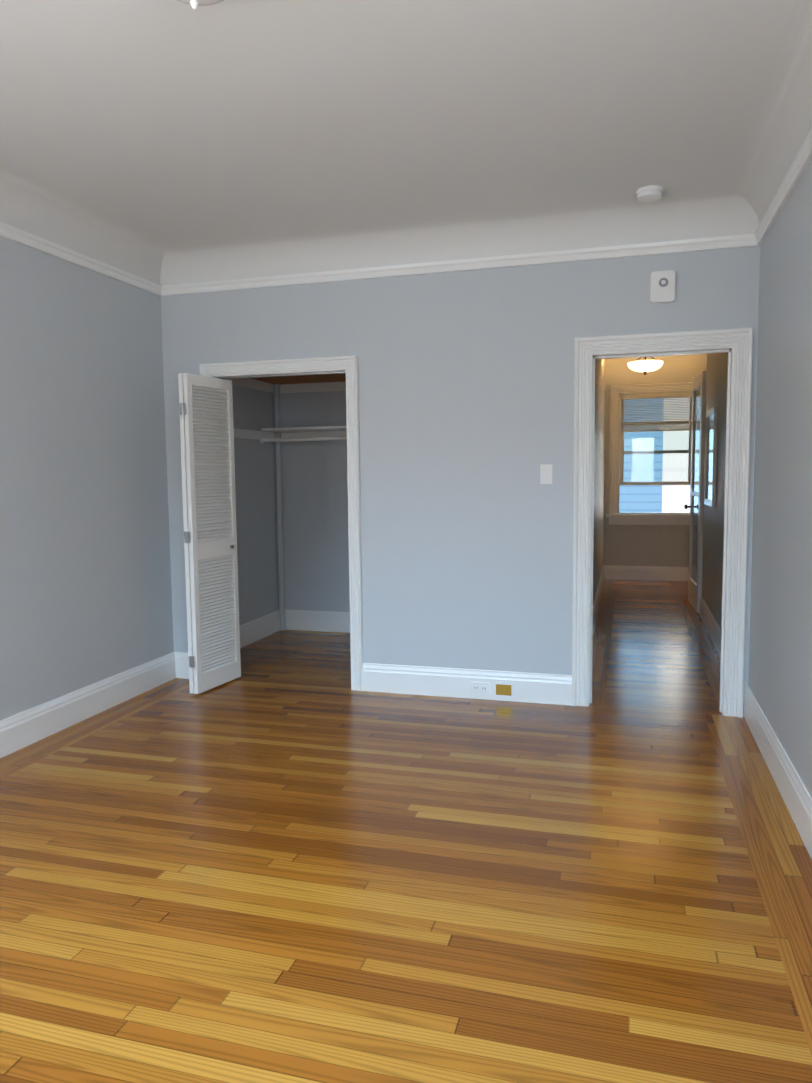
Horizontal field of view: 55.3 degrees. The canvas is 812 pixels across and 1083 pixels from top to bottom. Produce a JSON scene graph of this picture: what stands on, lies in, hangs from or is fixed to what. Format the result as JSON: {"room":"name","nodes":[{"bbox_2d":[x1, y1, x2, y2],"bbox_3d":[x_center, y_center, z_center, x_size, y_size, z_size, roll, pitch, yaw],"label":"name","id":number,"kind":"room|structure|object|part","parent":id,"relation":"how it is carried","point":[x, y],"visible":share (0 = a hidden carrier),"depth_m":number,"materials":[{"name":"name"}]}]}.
{"room":"empty bedroom","nodes":[
{"label":"empty bedroom","id":0,"kind":"room"},
{"bbox_2d":[0,236,278,720],"bbox_3d":[-2.095,-0.401,3.689,0.120,2.950,6.810,1,5,16],"label":"wall","id":1,"kind":"structure","parent":0,"point":[85,584],"depth_m":4.43,"materials":[{"name":"paint"}]},
{"bbox_2d":[0,221,163,295],"bbox_3d":[-2.266,-1.431,2.757,0.034,0.057,4.870,1,5,16],"label":"crown molding","id":2,"kind":"structure","parent":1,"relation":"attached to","point":[7,231],"depth_m":4.28,"materials":[{"name":"paint"}]},
{"bbox_2d":[0,652,179,757],"bbox_3d":[-2.244,1.054,2.976,0.019,0.178,4.870,1,5,16],"label":"baseboard","id":3,"kind":"structure","parent":1,"relation":"attached to","point":[21,730],"depth_m":4.39,"materials":[{"name":"paint"}]},
{"bbox_2d":[240,610,279,647],"bbox_3d":[-1.333,0.765,6.171,0.019,0.178,1.560,1,5,16],"label":"baseboard","id":4,"kind":"structure","parent":1,"relation":"attached to","point":[255,630],"depth_m":6.50,"materials":[{"name":"paint"}]},
{"bbox_2d":[280,391,349,611],"bbox_3d":[-0.295,-0.679,6.642,1.720,2.950,0.120,1,5,16],"label":"wall","id":5,"kind":"structure","parent":0,"point":[315,521],"depth_m":6.73,"materials":[{"name":"paint"}]},
{"bbox_2d":[224,373,346,630],"bbox_3d":[-0.583,-0.222,5.883,1.608,2.177,1.588,1,5,16],"label":"closet shelving","id":6,"kind":"object","parent":5,"relation":"attached to","point":[276,386],"visible":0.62,"depth_m":6.62,"materials":[{"name":"paint"}]},
{"bbox_3d":[-0.590,-1.045,5.806,1.600,0.486,1.580,1,5,16],"label":"shelf","id":7,"kind":"part","parent":6,"relation":"part of","materials":[{"name":"paint"}]},
{"bbox_3d":[-0.593,-1.296,5.784,1.600,0.019,1.580,1,5,16],"label":"shelf","id":8,"kind":"part","parent":6,"relation":"part of","materials":[{"name":"brown wood"}]},
{"bbox_3d":[-0.449,-0.838,6.275,1.581,0.050,0.060,1,5,16],"label":"rod","id":9,"kind":"part","parent":6,"relation":"part of","materials":[{"name":"paint"}]},
{"bbox_2d":[285,610,349,632],"bbox_3d":[-0.356,0.707,6.713,1.600,0.178,0.019,1,5,16],"label":"baseboard","id":10,"kind":"structure","parent":5,"relation":"attached to","point":[306,620],"depth_m":6.82,"materials":[{"name":"paint"}]},
{"bbox_2d":[0,579,811,1082],"bbox_3d":[0.798,0.961,5.022,4.990,0.060,10.710,1,5,16],"label":"floor","id":11,"kind":"structure","parent":0,"point":[238,882],"depth_m":2.60,"materials":[{"name":"brown wood"}]},
{"bbox_2d":[0,0,811,285],"bbox_3d":[-0.537,-1.569,2.251,3.632,0.268,4.870,1,5,16],"label":"ceiling","id":12,"kind":"structure","parent":0,"point":[166,142],"depth_m":3.19,"materials":[{"name":"paint"}]},
{"bbox_2d":[177,0,222,9],"bbox_3d":[-0.586,-1.542,2.137,0.290,0.142,0.290,1,5,16],"label":"light","id":13,"kind":"object","parent":12,"relation":"hanging from","point":[194,4],"visible":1,"depth_m":2.19,"materials":[{"name":"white glass"}]},
{"bbox_2d":[636,185,663,202],"bbox_3d":[1.243,-1.769,3.954,0.136,0.047,0.136,1,5,16],"label":"smoke detector","id":14,"kind":"object","parent":12,"relation":"attached to","point":[648,194],"visible":1,"depth_m":3.91,"materials":[{"name":"white plastic"}]},
{"bbox_2d":[160,246,759,715],"bbox_3d":[0.160,-0.519,4.752,3.632,2.950,0.120,1,5,16],"label":"wall","id":15,"kind":"structure","parent":0,"point":[466,402],"depth_m":4.64,"materials":[{"name":"paint"}]},
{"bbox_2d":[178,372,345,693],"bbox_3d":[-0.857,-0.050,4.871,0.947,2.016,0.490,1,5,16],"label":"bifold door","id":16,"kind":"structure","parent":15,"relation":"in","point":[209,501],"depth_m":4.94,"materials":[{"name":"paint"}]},
{"bbox_2d":[199,355,362,690],"bbox_3d":[-0.792,-0.107,5.047,1.084,2.098,0.151,1,5,16],"label":"trim","id":17,"kind":"structure","parent":15,"relation":"attached to","point":[348,365],"depth_m":4.86,"materials":[{"name":"paint"}]},
{"bbox_2d":[164,234,751,295],"bbox_3d":[0.125,-1.617,4.582,3.510,0.057,0.034,1,5,16],"label":"crown molding","id":18,"kind":"structure","parent":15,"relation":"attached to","point":[745,240],"depth_m":4.50,"materials":[{"name":"paint"}]},
{"bbox_2d":[362,663,571,705],"bbox_3d":[0.352,0.870,4.750,1.305,0.178,0.019,1,5,16],"label":"baseboard","id":19,"kind":"structure","parent":15,"relation":"attached to","point":[543,688],"depth_m":4.74,"materials":[{"name":"paint"}]},
{"bbox_2d":[470,682,489,693],"bbox_3d":[0.451,0.890,4.710,0.120,0.070,0.008,1,5,16],"label":"electrical outlet plate","id":20,"kind":"object","parent":19,"relation":"attached to","point":[480,687],"visible":1,"depth_m":4.71,"materials":[{"name":"white plastic"}]},
{"bbox_2d":[496,684,511,695],"bbox_3d":[0.589,0.895,4.671,0.094,0.064,0.007,1,5,16],"label":"outlet","id":21,"kind":"object","parent":19,"relation":"attached to","point":[501,689],"visible":1,"depth_m":4.67,"materials":[{"name":"brown"}]},
{"bbox_2d":[540,464,552,483],"bbox_3d":[0.815,-0.391,4.504,0.070,0.114,0.019,1,5,16],"label":"light switch","id":22,"kind":"object","parent":15,"relation":"attached to","point":[546,471],"visible":1,"depth_m":4.50,"materials":[{"name":"white plastic"}]},
{"bbox_2d":[650,270,674,303],"bbox_3d":[1.403,-1.392,4.237,0.127,0.166,0.036,1,5,16],"label":"detector","id":23,"kind":"object","parent":15,"relation":"attached to","point":[662,286],"visible":0.98,"depth_m":4.22,"materials":[{"name":"white plastic"}]},
{"bbox_2d":[572,327,752,717],"bbox_3d":[1.436,-0.094,4.426,0.933,2.130,0.178,1,5,16],"label":"door frame","id":24,"kind":"structure","parent":15,"relation":"attached to","point":[736,344],"depth_m":4.31,"materials":[{"name":"paint"}]},
{"bbox_2d":[593,359,608,603],"bbox_3d":[1.725,-0.757,7.269,0.120,2.950,5.600,1,5,16],"label":"wall","id":25,"kind":"structure","parent":0,"point":[601,365],"depth_m":8.10,"materials":[{"name":"paint"}]},
{"bbox_2d":[593,565,605,632],"bbox_3d":[1.790,0.630,7.313,0.019,0.178,5.480,1,5,16],"label":"baseboard","id":26,"kind":"structure","parent":25,"relation":"attached to","point":[601,582],"depth_m":7.80,"materials":[{"name":"paint"}]},
{"bbox_2d":[605,354,704,566],"bbox_3d":[3.513,-0.980,9.599,2.040,2.950,0.120,1,5,16],"label":"wall","id":27,"kind":"structure","parent":0,"point":[644,545],"depth_m":9.71,"materials":[{"name":"paint"}]},
{"bbox_2d":[605,565,688,580],"bbox_3d":[3.524,0.406,9.649,2.010,0.178,0.019,1,5,16],"label":"baseboard","id":28,"kind":"structure","parent":27,"relation":"attached to","point":[666,573],"depth_m":9.78,"materials":[{"name":"paint"}]},
{"bbox_2d":[606,382,691,524],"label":"window","id":29,"kind":"structure","parent":27,"relation":"in","point":[619,426],"depth_m":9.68,"materials":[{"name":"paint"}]},
{"bbox_3d":[3.131,-1.269,9.703,0.790,1.045,0.036,1,5,16],"label":"glass","id":30,"kind":"part","parent":29,"relation":"part of","materials":[{"name":"clear glass"}]},
{"bbox_2d":[621,393,691,431],"bbox_3d":[3.112,-1.594,9.622,0.846,0.448,0.036,1,5,16],"label":"blind","id":31,"kind":"object","parent":29,"relation":"attached to","point":[652,425],"depth_m":9.62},
{"bbox_2d":[702,159,811,796],"bbox_3d":[1.719,-0.412,3.320,0.154,2.950,8.190,1,5,16],"label":"wall","id":32,"kind":"structure","parent":0,"point":[780,666],"depth_m":3.45,"materials":[{"name":"paint"}]},
{"bbox_2d":[684,371,706,612],"bbox_3d":[2.860,-0.486,7.700,0.125,2.290,0.761,1,5,16],"label":"hall door","id":33,"kind":"structure","parent":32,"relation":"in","point":[696,506],"depth_m":7.62,"materials":[{"name":"paint"}]},
{"bbox_2d":[699,597,720,655],"bbox_3d":[2.379,0.747,5.893,0.019,0.178,3.060,1,5,16],"label":"baseboard","id":34,"kind":"structure","parent":32,"relation":"attached to","point":[712,627],"depth_m":6.39,"materials":[{"name":"paint"}]},
{"bbox_2d":[704,405,717,507],"bbox_3d":[2.607,-0.717,6.635,0.026,0.830,0.710,1,5,16],"label":"window","id":35,"kind":"structure","parent":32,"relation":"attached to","point":[710,458],"depth_m":6.62,"materials":[{"name":"glass"}]},
{"bbox_2d":[744,685,811,858],"bbox_3d":[1.230,1.101,1.989,0.019,0.178,4.870,1,5,16],"label":"baseboard","id":36,"kind":"structure","parent":32,"relation":"attached to","point":[797,799],"depth_m":3.28,"materials":[{"name":"paint"}]},
{"bbox_2d":[752,128,811,245],"bbox_3d":[1.195,-1.384,1.774,0.034,0.057,4.870,1,5,16],"label":"crown molding","id":37,"kind":"structure","parent":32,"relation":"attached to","point":[800,163],"depth_m":3.34,"materials":[{"name":"paint"}]},
{"bbox_3d":[2.758,-2.093,6.853,2.300,0.060,5.600,1,5,16],"label":"ceiling","id":38,"kind":"structure","parent":0,"visible":0},
{"bbox_2d":[627,357,662,374],"bbox_3d":[2.639,-2.023,8.543,0.380,0.370,0.380,1,5,16],"label":"ceiling light","id":39,"kind":"object","parent":38,"relation":"hanging from","point":[644,366],"visible":0.85,"depth_m":8.43,"materials":[{"name":"white glass"}]},
{"bbox_3d":[2.641,-1.925,8.551,0.380,0.104,0.380,1,5,16],"label":"lamp shade","id":40,"kind":"part","parent":39,"relation":"part of","materials":[{"name":"beige glass"}]}
]}

